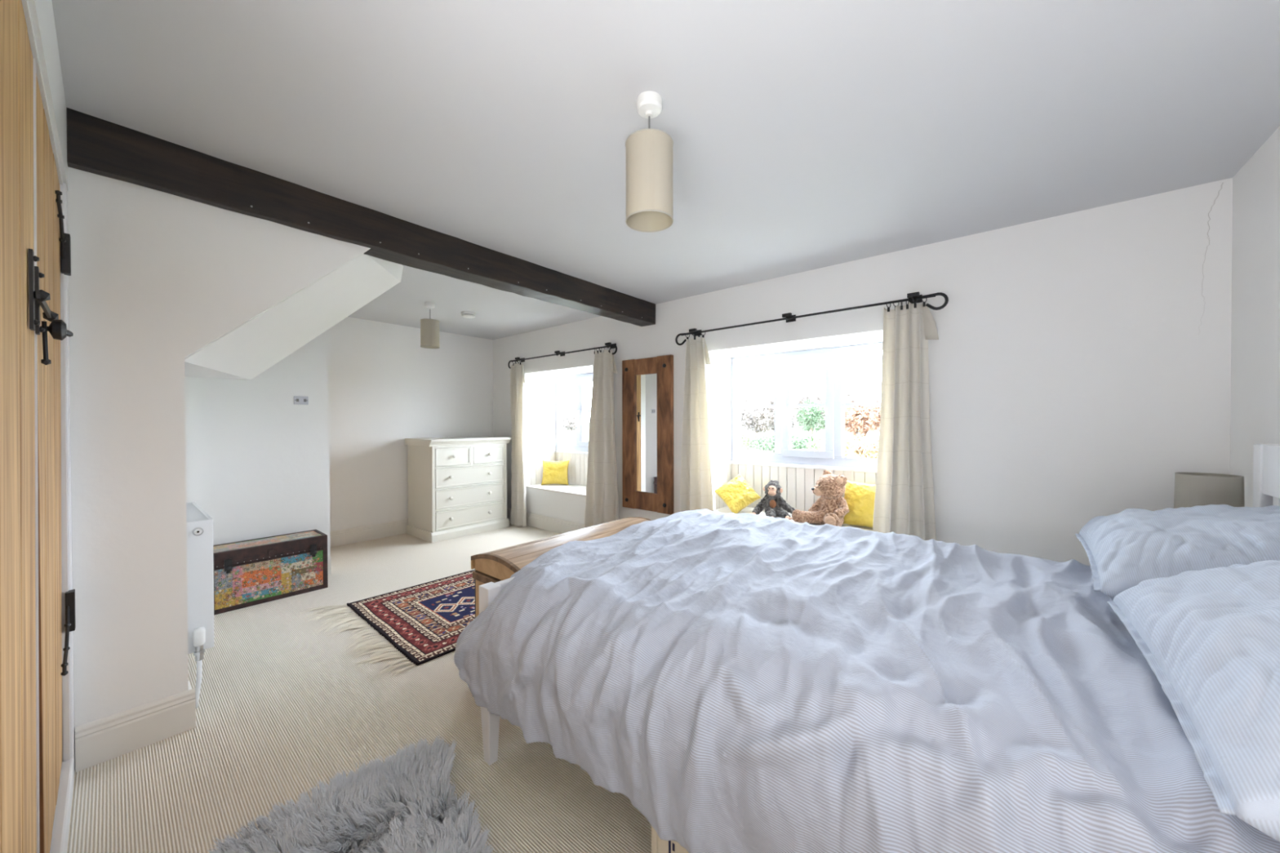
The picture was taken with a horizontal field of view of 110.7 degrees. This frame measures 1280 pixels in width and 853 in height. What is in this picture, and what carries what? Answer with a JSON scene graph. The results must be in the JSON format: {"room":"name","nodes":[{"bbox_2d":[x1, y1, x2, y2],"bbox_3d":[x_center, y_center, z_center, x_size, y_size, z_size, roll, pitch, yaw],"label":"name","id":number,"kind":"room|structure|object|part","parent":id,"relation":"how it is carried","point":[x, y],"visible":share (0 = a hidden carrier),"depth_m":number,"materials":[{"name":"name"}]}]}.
{"room":"bedroom","nodes":[
{"label":"bedroom","id":0,"kind":"room"},
{"bbox_2d":[66,166,370,772],"bbox_3d":[-1.624,0.031,1.997,0.128,2.312,1.215,0,1,40],"label":"wall","id":1,"kind":"structure","parent":0,"point":[157,277],"depth_m":1.64,"materials":[{"name":"white paint"}]},
{"bbox_2d":[21,0,70,761],"bbox_3d":[-1.263,0.152,0.926,1.685,1.915,0.014,0,1,40],"label":"trim","id":2,"kind":"structure","parent":1,"relation":"attached to","point":[65,679],"depth_m":1.46,"materials":[{"name":"white paint"}]},
{"bbox_2d":[35,73,75,852],"bbox_3d":[-1.612,0.156,1.208,0.799,1.885,0.085,0,1,38],"label":"door","id":3,"kind":"structure","parent":1,"relation":"in","point":[53,244],"depth_m":1.17,"materials":[{"name":"brown wood"}]},
{"bbox_3d":[-1.608,0.156,1.195,0.776,1.885,0.033,0,1,40],"label":"board panel","id":4,"kind":"part","parent":3,"relation":"part of","materials":[{"name":"brown wood"}]},
{"bbox_3d":[-1.334,-0.191,1.024,0.041,0.107,0.079,0,1,-19],"label":"latch handle","id":5,"kind":"part","parent":3,"relation":"part of","materials":[{"name":"black metal"}]},
{"bbox_2d":[49,758,74,852],"bbox_3d":[-1.232,1.153,0.890,1.784,0.085,0.059,0,1,40],"label":"trim","id":6,"kind":"structure","parent":1,"relation":"attached to","point":[59,844],"depth_m":1.29,"materials":[{"name":"white paint"}]},
{"bbox_2d":[62,182,75,770],"bbox_3d":[-1.949,0.192,1.477,0.074,2.000,0.058,0,1,40],"label":"trim","id":7,"kind":"structure","parent":1,"relation":"attached to","point":[64,188],"depth_m":1.48,"materials":[{"name":"white paint"}]},
{"bbox_2d":[327,555,331,574],"bbox_3d":[-2.188,1.107,2.652,1.570,0.150,0.990,0,1,40],"label":"baseboard","id":8,"kind":"structure","parent":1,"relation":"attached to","point":[329,562],"depth_m":3.52,"materials":[{"name":"white wood"}]},
{"bbox_2d":[66,106,655,326],"bbox_3d":[-0.956,-0.998,2.770,0.170,0.191,3.233,0,1,40],"label":"beam","id":9,"kind":"structure","parent":1,"relation":"attached to","point":[95,145],"depth_m":2.02,"materials":[{"name":"black wood"}]},
{"bbox_2d":[185,329,330,555],"bbox_3d":[-3.170,0.022,3.395,0.899,2.312,1.090,0,1,40],"label":"wall","id":10,"kind":"structure","parent":0,"point":[258,460],"depth_m":3.22,"materials":[{"name":"white paint"}]},
{"bbox_2d":[293,395,308,404],"bbox_3d":[-2.589,-0.199,3.381,0.010,0.063,0.090,0,1,40],"label":"wall plate","id":11,"kind":"object","parent":10,"relation":"attached to","point":[300,400],"visible":1,"depth_m":3.38,"materials":[{"name":"grey plastic"}]},
{"bbox_2d":[184,253,403,379],"bbox_3d":[-1.756,-0.681,2.367,0.565,0.855,1.175,0,1,40],"label":"wall","id":12,"kind":"structure","parent":0,"point":[248,350],"depth_m":2.29,"materials":[{"name":"white paint"}]},
{"bbox_2d":[66,521,651,852],"bbox_3d":[-1.078,1.245,2.085,6.202,0.120,5.600,0,1,40],"label":"floor","id":13,"kind":"structure","parent":0,"point":[283,708],"depth_m":1.67,"materials":[{"name":"carpet"}]},
{"bbox_2d":[186,502,214,708],"bbox_3d":[-2.129,0.795,2.081,0.710,0.786,0.115,0,1,40],"label":"radiator","id":14,"kind":"object","parent":13,"relation":"on","point":[200,562],"visible":0.69,"depth_m":1.90,"materials":[{"name":"white metal"}]},
{"bbox_2d":[186,502,212,522],"bbox_3d":[-2.149,0.408,2.094,0.648,0.011,0.115,0,1,40],"label":"grille","id":15,"kind":"object","parent":14,"relation":"attached to","point":[194,513],"depth_m":2.03,"materials":[{"name":"white"}]},
{"bbox_2d":[213,529,328,615],"bbox_3d":[-2.580,0.987,3.073,0.298,0.385,0.627,0,1,40],"label":"trunk","id":16,"kind":"object","parent":13,"relation":"on","point":[247,573],"visible":0.99,"depth_m":2.99,"materials":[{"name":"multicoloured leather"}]},
{"bbox_3d":[-2.482,0.855,2.989,0.006,0.040,0.045,0,1,40],"label":"lock plate","id":17,"kind":"part","parent":16,"relation":"part of","materials":[{"name":"brown metal"}]},
{"bbox_2d":[204,736,493,852],"bbox_3d":[-0.736,1.150,1.088,0.749,0.084,0.916,0,1,-38],"label":"sheepskin rug","id":18,"kind":"object","parent":13,"relation":"on","point":[402,804],"visible":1,"depth_m":1.29,"materials":[{"name":"grey fur"}]},
{"bbox_2d":[299,569,475,683],"bbox_3d":[-1.063,1.169,3.126,1.320,0.018,1.988,0,1,40],"label":"patterned rug","id":19,"kind":"object","parent":13,"relation":"on","point":[424,622],"visible":0.4,"depth_m":2.69,"materials":[{"name":"fabric"}]},
{"bbox_2d":[404,436,511,542],"bbox_3d":[-2.019,0.645,4.955,0.615,1.036,0.920,0,1,40],"label":"dresser","id":20,"kind":"object","parent":13,"relation":"on","point":[457,486],"visible":1,"depth_m":4.70,"materials":[{"name":"white wood"}]},
{"bbox_3d":[-1.957,0.315,4.631,0.033,0.184,0.381,0,1,40],"label":"drawer","id":21,"kind":"part","parent":20,"relation":"part of","materials":[{"name":"white wood"}]},
{"bbox_3d":[-1.821,0.636,4.790,0.020,0.915,0.860,0,1,40],"label":"frame","id":22,"kind":"part","parent":20,"relation":"part of","materials":[{"name":"white wood"}]},
{"bbox_3d":[-1.824,0.528,4.791,0.033,0.196,0.794,0,1,40],"label":"drawer","id":23,"kind":"part","parent":20,"relation":"part of","materials":[{"name":"white wood"}]},
{"bbox_3d":[-1.824,0.746,4.793,0.033,0.193,0.794,0,1,40],"label":"drawer","id":24,"kind":"part","parent":20,"relation":"part of","materials":[{"name":"white wood"}]},
{"bbox_3d":[-1.823,0.961,4.795,0.033,0.189,0.794,0,1,40],"label":"drawer","id":25,"kind":"part","parent":20,"relation":"part of","materials":[{"name":"white wood"}]},
{"bbox_3d":[-1.692,0.312,4.948,0.033,0.184,0.381,0,1,40],"label":"drawer","id":26,"kind":"part","parent":20,"relation":"part of","materials":[{"name":"white wood"}]},
{"bbox_2d":[524,450,587,524],"bbox_3d":[-0.764,0.733,5.043,1.149,0.852,0.488,0,1,40],"label":"window seat","id":27,"kind":"object","parent":13,"relation":"on","point":[559,501],"visible":0.37,"depth_m":5.14,"materials":[{"name":"white wood"}]},
{"bbox_2d":[541,460,568,484],"bbox_3d":[-1.017,0.555,5.316,0.332,0.293,0.139,0,0,-1],"label":"cushion","id":28,"kind":"object","parent":27,"relation":"on","point":[553,472],"visible":1,"depth_m":5.27,"materials":[{"name":"yellow fabric"}]},
{"bbox_3d":[-0.774,0.711,5.030,1.146,0.018,0.456,0,1,40],"label":"seat","id":29,"kind":"part","parent":27,"relation":"part of","materials":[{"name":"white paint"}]},
{"bbox_3d":[-0.760,0.939,5.048,1.148,0.440,0.474,0,1,40],"label":"seat","id":30,"kind":"part","parent":27,"relation":"part of","materials":[{"name":"white wood"}]},
{"bbox_2d":[471,516,652,617],"bbox_3d":[-0.310,0.868,2.300,0.425,0.626,1.006,0,1,40],"label":"bench","id":31,"kind":"object","parent":13,"relation":"on","point":[499,565],"visible":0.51,"depth_m":2.03,"materials":[{"name":"brown wood"}]},
{"bbox_3d":[-0.458,0.628,2.422,0.012,0.054,0.998,0,1,40],"label":"lid","id":32,"kind":"part","parent":31,"relation":"part of","materials":[{"name":"brown wood"}]},
{"bbox_3d":[-0.302,0.610,2.291,0.375,0.094,0.978,0,1,40],"label":"lid","id":33,"kind":"part","parent":31,"relation":"part of","materials":[{"name":"brown wood"}]},
{"bbox_3d":[-0.302,0.584,2.291,0.399,0.054,1.004,0,1,40],"label":"lid","id":34,"kind":"part","parent":31,"relation":"part of","materials":[{"name":"brown wood"}]},
{"bbox_2d":[651,826,688,852],"bbox_3d":[0.447,1.090,1.101,0.728,0.200,0.474,0,1,40],"label":"storage box","id":35,"kind":"object","parent":13,"relation":"on","point":[658,846],"visible":0.16,"depth_m":1.13,"materials":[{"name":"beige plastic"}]},
{"bbox_2d":[712,461,876,531],"bbox_3d":[1.194,0.743,3.409,1.329,0.852,0.488,0,1,40],"label":"window seat","id":36,"kind":"object","parent":13,"relation":"on","point":[797,482],"visible":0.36,"depth_m":3.66,"materials":[{"name":"white wood"}]},
{"bbox_2d":[715,473,760,513],"bbox_3d":[0.815,0.567,3.703,0.342,0.327,0.208,0,0,-12],"label":"cushion","id":37,"kind":"object","parent":36,"relation":"on","point":[737,494],"visible":1,"depth_m":3.66,"materials":[{"name":"yellow fabric"}]},
{"bbox_2d":[751,480,795,519],"bbox_3d":[1.055,0.570,3.382,0.410,0.291,0.284,0,1,40],"label":"monkey","id":38,"kind":"object","parent":36,"relation":"on","point":[773,503],"visible":0.75,"depth_m":3.44},
{"bbox_3d":[1.183,0.720,3.396,1.326,0.018,0.456,0,1,40],"label":"seat","id":39,"kind":"part","parent":36,"relation":"part of","materials":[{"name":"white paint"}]},
{"bbox_2d":[791,470,849,526],"bbox_3d":[1.319,0.519,3.209,0.255,0.396,0.368,0,1,-37],"label":"teddy bear","id":40,"kind":"object","parent":36,"relation":"on","point":[831,508],"visible":0.96,"depth_m":3.15},
{"bbox_2d":[842,480,875,528],"bbox_3d":[1.611,0.558,3.127,0.348,0.322,0.157,0,1,44],"label":"cushion","id":41,"kind":"object","parent":36,"relation":"on","point":[860,497],"visible":0.59,"depth_m":3.12,"materials":[{"name":"yellow fabric"}]},
{"bbox_2d":[479,444,1279,765],"bbox_3d":[0.746,0.623,1.499,2.111,1.126,1.643,0,1,40],"label":"frame","id":42,"kind":"object","parent":13,"relation":"on","point":[1266,457],"visible":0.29,"depth_m":1.46,"materials":[{"name":"white paint"}]},
{"bbox_3d":[-0.531,0.875,1.570,0.062,0.625,0.052,0,1,40],"label":"leg","id":43,"kind":"part","parent":42,"relation":"part of","materials":[{"name":"white paint"}]},
{"bbox_3d":[-0.062,0.746,2.138,0.032,0.372,1.424,0,1,40],"label":"footboard","id":44,"kind":"part","parent":42,"relation":"part of","materials":[{"name":"white paint"}]},
{"bbox_3d":[2.047,0.621,1.446,0.045,1.125,0.055,0,1,40],"label":"leg","id":45,"kind":"part","parent":42,"relation":"part of","materials":[{"name":"white paint"}]},
{"bbox_3d":[1.538,0.144,0.833,0.037,0.161,1.531,0,1,40],"label":"headboard rail","id":46,"kind":"part","parent":42,"relation":"part of","materials":[{"name":"white paint"}]},
{"bbox_3d":[0.728,0.713,1.477,1.970,0.223,1.390,0,1,40],"label":"mattress","id":47,"kind":"object","parent":42,"relation":"on","visible":0},
{"bbox_2d":[453,509,1279,852],"bbox_3d":[0.602,0.696,1.571,1.886,0.476,1.736,0,1,40],"label":"duvet","id":48,"kind":"object","parent":47,"relation":"on","point":[748,682],"visible":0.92,"depth_m":0.96,"materials":[{"name":"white fabric"}]},
{"bbox_2d":[1075,504,1279,600],"bbox_3d":[1.644,0.378,1.276,0.523,0.293,0.800,0,1,42],"label":"pillow","id":49,"kind":"object","parent":48,"relation":"on","point":[1124,549],"visible":0.73,"depth_m":1.16,"materials":[{"name":"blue fabric"}]},
{"bbox_2d":[1106,560,1279,842],"bbox_3d":[1.123,0.370,0.655,0.509,0.319,0.800,0,1,40],"label":"pillow","id":50,"kind":"object","parent":48,"relation":"on","point":[1210,637],"visible":1,"depth_m":0.66,"materials":[{"name":"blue fabric"}]},
{"bbox_3d":[2.160,0.868,1.775,0.421,0.625,0.480,0,1,40],"label":"bedside table","id":51,"kind":"object","parent":13,"relation":"on","visible":0},
{"bbox_2d":[1173,472,1244,508],"bbox_3d":[2.230,0.372,1.738,0.172,0.366,0.172,0,1,40],"label":"table lamp","id":52,"kind":"object","parent":51,"relation":"on","point":[1191,489],"visible":0.38,"depth_m":1.69,"materials":[{"name":"grey fabric"}]},
{"bbox_2d":[328,316,493,531],"bbox_3d":[-2.632,-0.017,4.899,0.200,2.362,2.148,0,1,40],"label":"wall","id":53,"kind":"structure","parent":0,"point":[386,388],"depth_m":4.71,"materials":[{"name":"white paint"}]},
{"bbox_2d":[329,519,408,546],"bbox_3d":[-2.511,1.089,4.880,0.018,0.150,2.018,0,1,40],"label":"baseboard","id":54,"kind":"structure","parent":53,"relation":"attached to","point":[350,535],"depth_m":4.53,"materials":[{"name":"white wood"}]},
{"bbox_2d":[51,0,1279,339],"bbox_3d":[-1.257,-1.135,1.857,6.202,0.120,5.058,0,1,40],"label":"ceiling","id":55,"kind":"structure","parent":0,"point":[806,135],"depth_m":1.50,"materials":[{"name":"white paint"}]},
{"bbox_2d":[420,302,439,348],"bbox_3d":[-1.859,-0.896,3.917,0.156,0.389,0.156,0,1,40],"label":"pendant light","id":56,"kind":"object","parent":55,"relation":"hanging from","point":[429,328],"visible":1,"depth_m":3.86,"materials":[{"name":"beige fabric"}]},
{"bbox_3d":[-1.858,-0.820,3.917,0.152,0.235,0.152,0,1,40],"label":"lamp shade","id":57,"kind":"part","parent":56,"relation":"part of","materials":[{"name":"beige fabric"}]},
{"bbox_2d":[461,311,475,318],"bbox_3d":[-1.649,-1.072,4.256,0.132,0.045,0.132,0,1,40],"label":"smoke detector","id":58,"kind":"object","parent":55,"relation":"attached to","point":[467,314],"visible":1,"depth_m":4.21,"materials":[{"name":"white plastic"}]},
{"bbox_2d":[625,90,673,232],"bbox_3d":[0.031,-0.874,1.458,0.159,0.400,0.159,0,1,40],"label":"pendant light","id":59,"kind":"object","parent":55,"relation":"hanging from","point":[649,151],"visible":1,"depth_m":1.40,"materials":[{"name":"beige fabric"}]},
{"bbox_3d":[0.031,-0.952,1.458,0.005,0.144,0.005,0,1,-28],"label":"cord","id":60,"kind":"part","parent":59,"relation":"part of","materials":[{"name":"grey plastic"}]},
{"bbox_3d":[0.031,-0.802,1.459,0.155,0.256,0.155,0,1,40],"label":"lamp shade","id":61,"kind":"part","parent":59,"relation":"part of","materials":[{"name":"beige fabric"}]},
{"bbox_2d":[493,177,1232,565],"bbox_3d":[0.530,-0.026,4.004,6.202,2.382,0.553,0,1,40],"label":"wall","id":62,"kind":"structure","parent":0,"point":[1080,362],"depth_m":2.35,"materials":[{"name":"white paint"}]},
{"bbox_2d":[506,507,584,533],"bbox_3d":[0.350,1.093,3.795,5.802,0.150,0.018,0,1,40],"label":"baseboard","id":63,"kind":"structure","parent":62,"relation":"attached to","point":[548,523],"depth_m":4.91,"materials":[{"name":"white wood"}]},
{"bbox_2d":[507,342,617,368],"bbox_3d":[-0.876,-0.744,4.748,1.770,0.121,0.097,0,1,40],"label":"curtain rod","id":64,"kind":"object","parent":62,"relation":"attached to","point":[608,344],"visible":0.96,"depth_m":4.61,"materials":[{"name":"black metal"}]},
{"bbox_2d":[509,363,526,527],"bbox_3d":[-1.428,0.206,5.149,0.294,1.883,0.114,0,1,44],"label":"curtain","id":65,"kind":"object","parent":64,"relation":"hanging from","point":[518,507],"visible":1,"depth_m":5.12,"materials":[{"name":"beige fabric"}]},
{"bbox_3d":[-0.895,-0.770,4.725,1.645,0.015,0.015,0,1,40],"label":"rail","id":66,"kind":"part","parent":64,"relation":"part of","materials":[{"name":"black metal"}]},
{"bbox_2d":[584,349,618,528],"bbox_3d":[-0.373,0.209,4.261,0.507,1.888,0.128,0,1,40],"label":"curtain","id":67,"kind":"object","parent":64,"relation":"hanging from","point":[602,502],"visible":0.92,"depth_m":4.27,"materials":[{"name":"beige fabric"}]},
{"bbox_2d":[555,373,592,452],"bbox_3d":[-0.623,-0.161,5.207,1.140,0.930,0.141,0,1,40],"label":"window","id":68,"kind":"structure","parent":62,"relation":"in","point":[581,446],"depth_m":5.32,"materials":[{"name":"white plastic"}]},
{"bbox_3d":[-0.734,-0.127,5.242,0.024,0.140,0.053,0,1,40],"label":"handle","id":69,"kind":"part","parent":68,"relation":"part of","materials":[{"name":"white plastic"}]},
{"bbox_2d":[622,354,673,515],"bbox_3d":[0.058,0.070,4.003,0.570,1.382,0.055,0,1,40],"label":"wall mirror","id":70,"kind":"object","parent":62,"relation":"attached to","point":[647,384],"visible":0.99,"depth_m":3.99,"materials":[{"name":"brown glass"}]},
{"bbox_3d":[0.059,-0.545,4.006,0.261,0.143,0.039,0,1,40],"label":"frame rail","id":71,"kind":"part","parent":70,"relation":"part of","materials":[{"name":"brown wood"}]},
{"bbox_3d":[0.062,0.678,4.016,0.261,0.160,0.039,0,1,40],"label":"frame rail","id":72,"kind":"part","parent":70,"relation":"part of","materials":[{"name":"brown wood"}]},
{"bbox_2d":[635,373,657,493],"bbox_3d":[0.063,0.062,4.014,0.261,1.070,0.010,0,1,40],"label":"mirror glass","id":73,"kind":"object","parent":70,"relation":"on","point":[646,384],"depth_m":4.01,"materials":[{"name":"white"}]},
{"bbox_2d":[732,342,882,469],"bbox_3d":[1.335,-0.152,3.573,1.320,0.930,0.141,0,1,40],"label":"window","id":74,"kind":"structure","parent":62,"relation":"in","point":[833,455],"depth_m":3.56,"materials":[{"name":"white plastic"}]},
{"bbox_3d":[1.182,-0.118,3.644,0.024,0.140,0.053,0,1,40],"label":"handle","id":75,"kind":"part","parent":74,"relation":"part of","materials":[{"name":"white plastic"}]},
{"bbox_2d":[675,291,948,345],"bbox_3d":[1.045,-0.735,3.144,1.895,0.121,0.097,0,1,40],"label":"curtain rod","id":76,"kind":"object","parent":62,"relation":"attached to","point":[914,297],"visible":0.98,"depth_m":2.84,"materials":[{"name":"black metal"}]},
{"bbox_2d":[679,336,715,511],"bbox_3d":[0.461,0.216,3.566,0.423,1.883,0.122,0,1,40],"label":"curtain","id":77,"kind":"object","parent":76,"relation":"hanging from","point":[697,490],"visible":0.73,"depth_m":3.59,"materials":[{"name":"beige fabric"}]},
{"bbox_2d":[872,302,938,540],"bbox_3d":[1.581,0.214,2.630,0.391,1.898,0.125,0,1,40],"label":"curtain","id":78,"kind":"object","parent":76,"relation":"hanging from","point":[904,500],"visible":0.73,"depth_m":2.65,"materials":[{"name":"beige fabric"}]},
{"bbox_2d":[1230,125,1279,507],"bbox_3d":[1.046,0.017,-0.060,0.200,2.362,5.048,0,1,40],"label":"wall","id":79,"kind":"structure","parent":0,"point":[1255,408],"depth_m":1.74,"materials":[{"name":"white paint"}]},
{"bbox_3d":[-1.868,0.071,0.228,1.920,2.262,1.755,0,1,40],"label":"wall","id":80,"kind":"structure","parent":0,"visible":0},
{"bbox_2d":[0,0,58,852],"bbox_3d":[-1.052,0.161,0.732,1.048,1.890,0.079,0,1,40],"label":"door","id":81,"kind":"structure","parent":80,"relation":"in","point":[21,297],"depth_m":0.77,"materials":[{"name":"brown wood"}]},
{"bbox_3d":[-0.975,0.159,0.667,0.845,1.885,0.033,0,1,40],"label":"board panel","id":82,"kind":"part","parent":81,"relation":"part of","materials":[{"name":"brown wood"}]},
{"bbox_3d":[-1.229,-0.268,0.902,0.129,0.155,0.012,0,1,40],"label":"latch plate","id":83,"kind":"part","parent":81,"relation":"part of","materials":[{"name":"black metal"}]},
{"bbox_2d":[27,0,68,190],"bbox_3d":[-1.278,-0.946,0.881,1.859,0.282,0.100,0,1,40],"label":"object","id":84,"kind":"structure","parent":80,"relation":"attached to","point":[42,13],"depth_m":1.11,"materials":[{"name":"white paint"}]},
{"label":"outside","id":85,"kind":"structure","parent":0,"visible":0},
{"bbox_2d":[563,429,879,469],"bbox_3d":[75.014,2.748,136.714,380.000,0.500,294.000,0,1,40],"label":"meadow","id":86,"kind":"structure","parent":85,"point":[569,438],"depth_m":118.58,"materials":[{"name":"green plant"}]},
{"bbox_2d":[562,415,586,433],"bbox_3d":[-24.160,-0.690,155.371,10.176,6.494,10.399,0,1,40],"label":"tree","id":87,"kind":"object","parent":86,"relation":"on","point":[570,423],"visible":0.73,"depth_m":153.12,"materials":[{"name":"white plant"}]},
{"bbox_2d":[565,408,879,433],"bbox_3d":[127.542,-4.624,199.609,380.000,12.969,130.000,0,1,40],"label":"hill","id":88,"kind":"structure","parent":86,"relation":"on","point":[795,429],"depth_m":185.51,"materials":[{"name":"white"}]},
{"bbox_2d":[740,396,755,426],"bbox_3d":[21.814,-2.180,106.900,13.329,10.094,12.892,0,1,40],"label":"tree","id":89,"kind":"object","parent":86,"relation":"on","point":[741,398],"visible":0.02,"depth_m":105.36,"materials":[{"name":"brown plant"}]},
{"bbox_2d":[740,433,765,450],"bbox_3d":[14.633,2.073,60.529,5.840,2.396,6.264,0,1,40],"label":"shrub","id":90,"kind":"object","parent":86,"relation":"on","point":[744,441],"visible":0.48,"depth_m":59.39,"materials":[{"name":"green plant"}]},
{"bbox_2d":[740,400,773,435],"bbox_3d":[25.837,-1.538,98.053,10.380,8.941,10.701,0,1,40],"label":"tree","id":91,"kind":"object","parent":86,"relation":"on","point":[752,423],"visible":0.55,"depth_m":96.71,"materials":[{"name":"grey plant"}]},
{"bbox_2d":[748,433,773,453],"bbox_3d":[15.991,2.090,54.281,5.322,2.460,5.464,0,1,40],"label":"shrub","id":92,"kind":"object","parent":86,"relation":"on","point":[769,443],"visible":0.72,"depth_m":53.74,"materials":[{"name":"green plant"}]},
{"bbox_2d":[751,395,799,432],"bbox_3d":[27.995,-1.918,90.881,9.455,9.814,9.490,0,1,40],"label":"tree","id":93,"kind":"object","parent":86,"relation":"on","point":[768,412],"visible":0.35,"depth_m":90.14,"materials":[{"name":"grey plant"}]},
{"bbox_2d":[791,433,824,449],"bbox_3d":[18.151,2.013,50.033,4.976,2.678,5.360,0,0,-12],"label":"shrub","id":94,"kind":"object","parent":86,"relation":"on","point":[800,443],"visible":0.54,"depth_m":49.17,"materials":[{"name":"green plant"}]},
{"bbox_2d":[791,386,825,435],"bbox_3d":[37.458,-2.910,96.280,9.911,11.666,10.005,0,1,40],"label":"tree","id":95,"kind":"object","parent":86,"relation":"on","point":[800,400],"visible":0.28,"depth_m":95.68,"materials":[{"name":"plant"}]},
{"bbox_2d":[795,399,825,439],"bbox_3d":[32.160,-1.118,82.641,5.332,8.333,6.081,0,1,40],"label":"tree","id":96,"kind":"object","parent":86,"relation":"on","point":[809,419],"visible":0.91,"depth_m":82.08,"materials":[{"name":"green plant"}]},
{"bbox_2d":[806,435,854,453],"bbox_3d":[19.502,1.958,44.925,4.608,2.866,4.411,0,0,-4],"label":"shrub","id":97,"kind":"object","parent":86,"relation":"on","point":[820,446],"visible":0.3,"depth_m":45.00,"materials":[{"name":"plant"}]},
{"bbox_2d":[818,392,859,434],"bbox_3d":[38.865,-1.703,84.728,8.824,9.440,9.235,0,1,40],"label":"tree","id":98,"kind":"object","parent":86,"relation":"on","point":[848,397],"visible":0.06,"depth_m":84.05,"materials":[{"name":"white plant"}]},
{"bbox_2d":[844,433,879,458],"bbox_3d":[20.602,2.034,40.135,5.142,2.790,5.028,0,0,0],"label":"shrub","id":99,"kind":"object","parent":86,"relation":"on","point":[860,448],"visible":0.68,"depth_m":39.64,"materials":[{"name":"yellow plant"}]},
{"bbox_2d":[845,451,877,457],"bbox_3d":[30.898,3.348,43.283,24.000,0.050,26.000,0,1,40],"label":"lawn","id":100,"kind":"structure","parent":86,"relation":"on","point":[846,451],"depth_m":49.41,"materials":[{"name":"green plant"}]},
{"bbox_2d":[844,399,880,439],"bbox_3d":[38.338,-0.848,77.269,9.538,7.858,10.284,0,1,40],"label":"tree","id":101,"kind":"object","parent":86,"relation":"on","point":[860,418],"visible":0.8,"depth_m":75.61,"materials":[{"name":"brown plant"}]},
{"bbox_2d":[870,400,880,426],"bbox_3d":[45.354,-1.504,77.002,10.059,9.145,10.318,0,1,40],"label":"tree","id":102,"kind":"object","parent":86,"relation":"on","point":[879,408],"visible":0.02,"depth_m":76.73,"materials":[{"name":"brown plant"}]}
]}

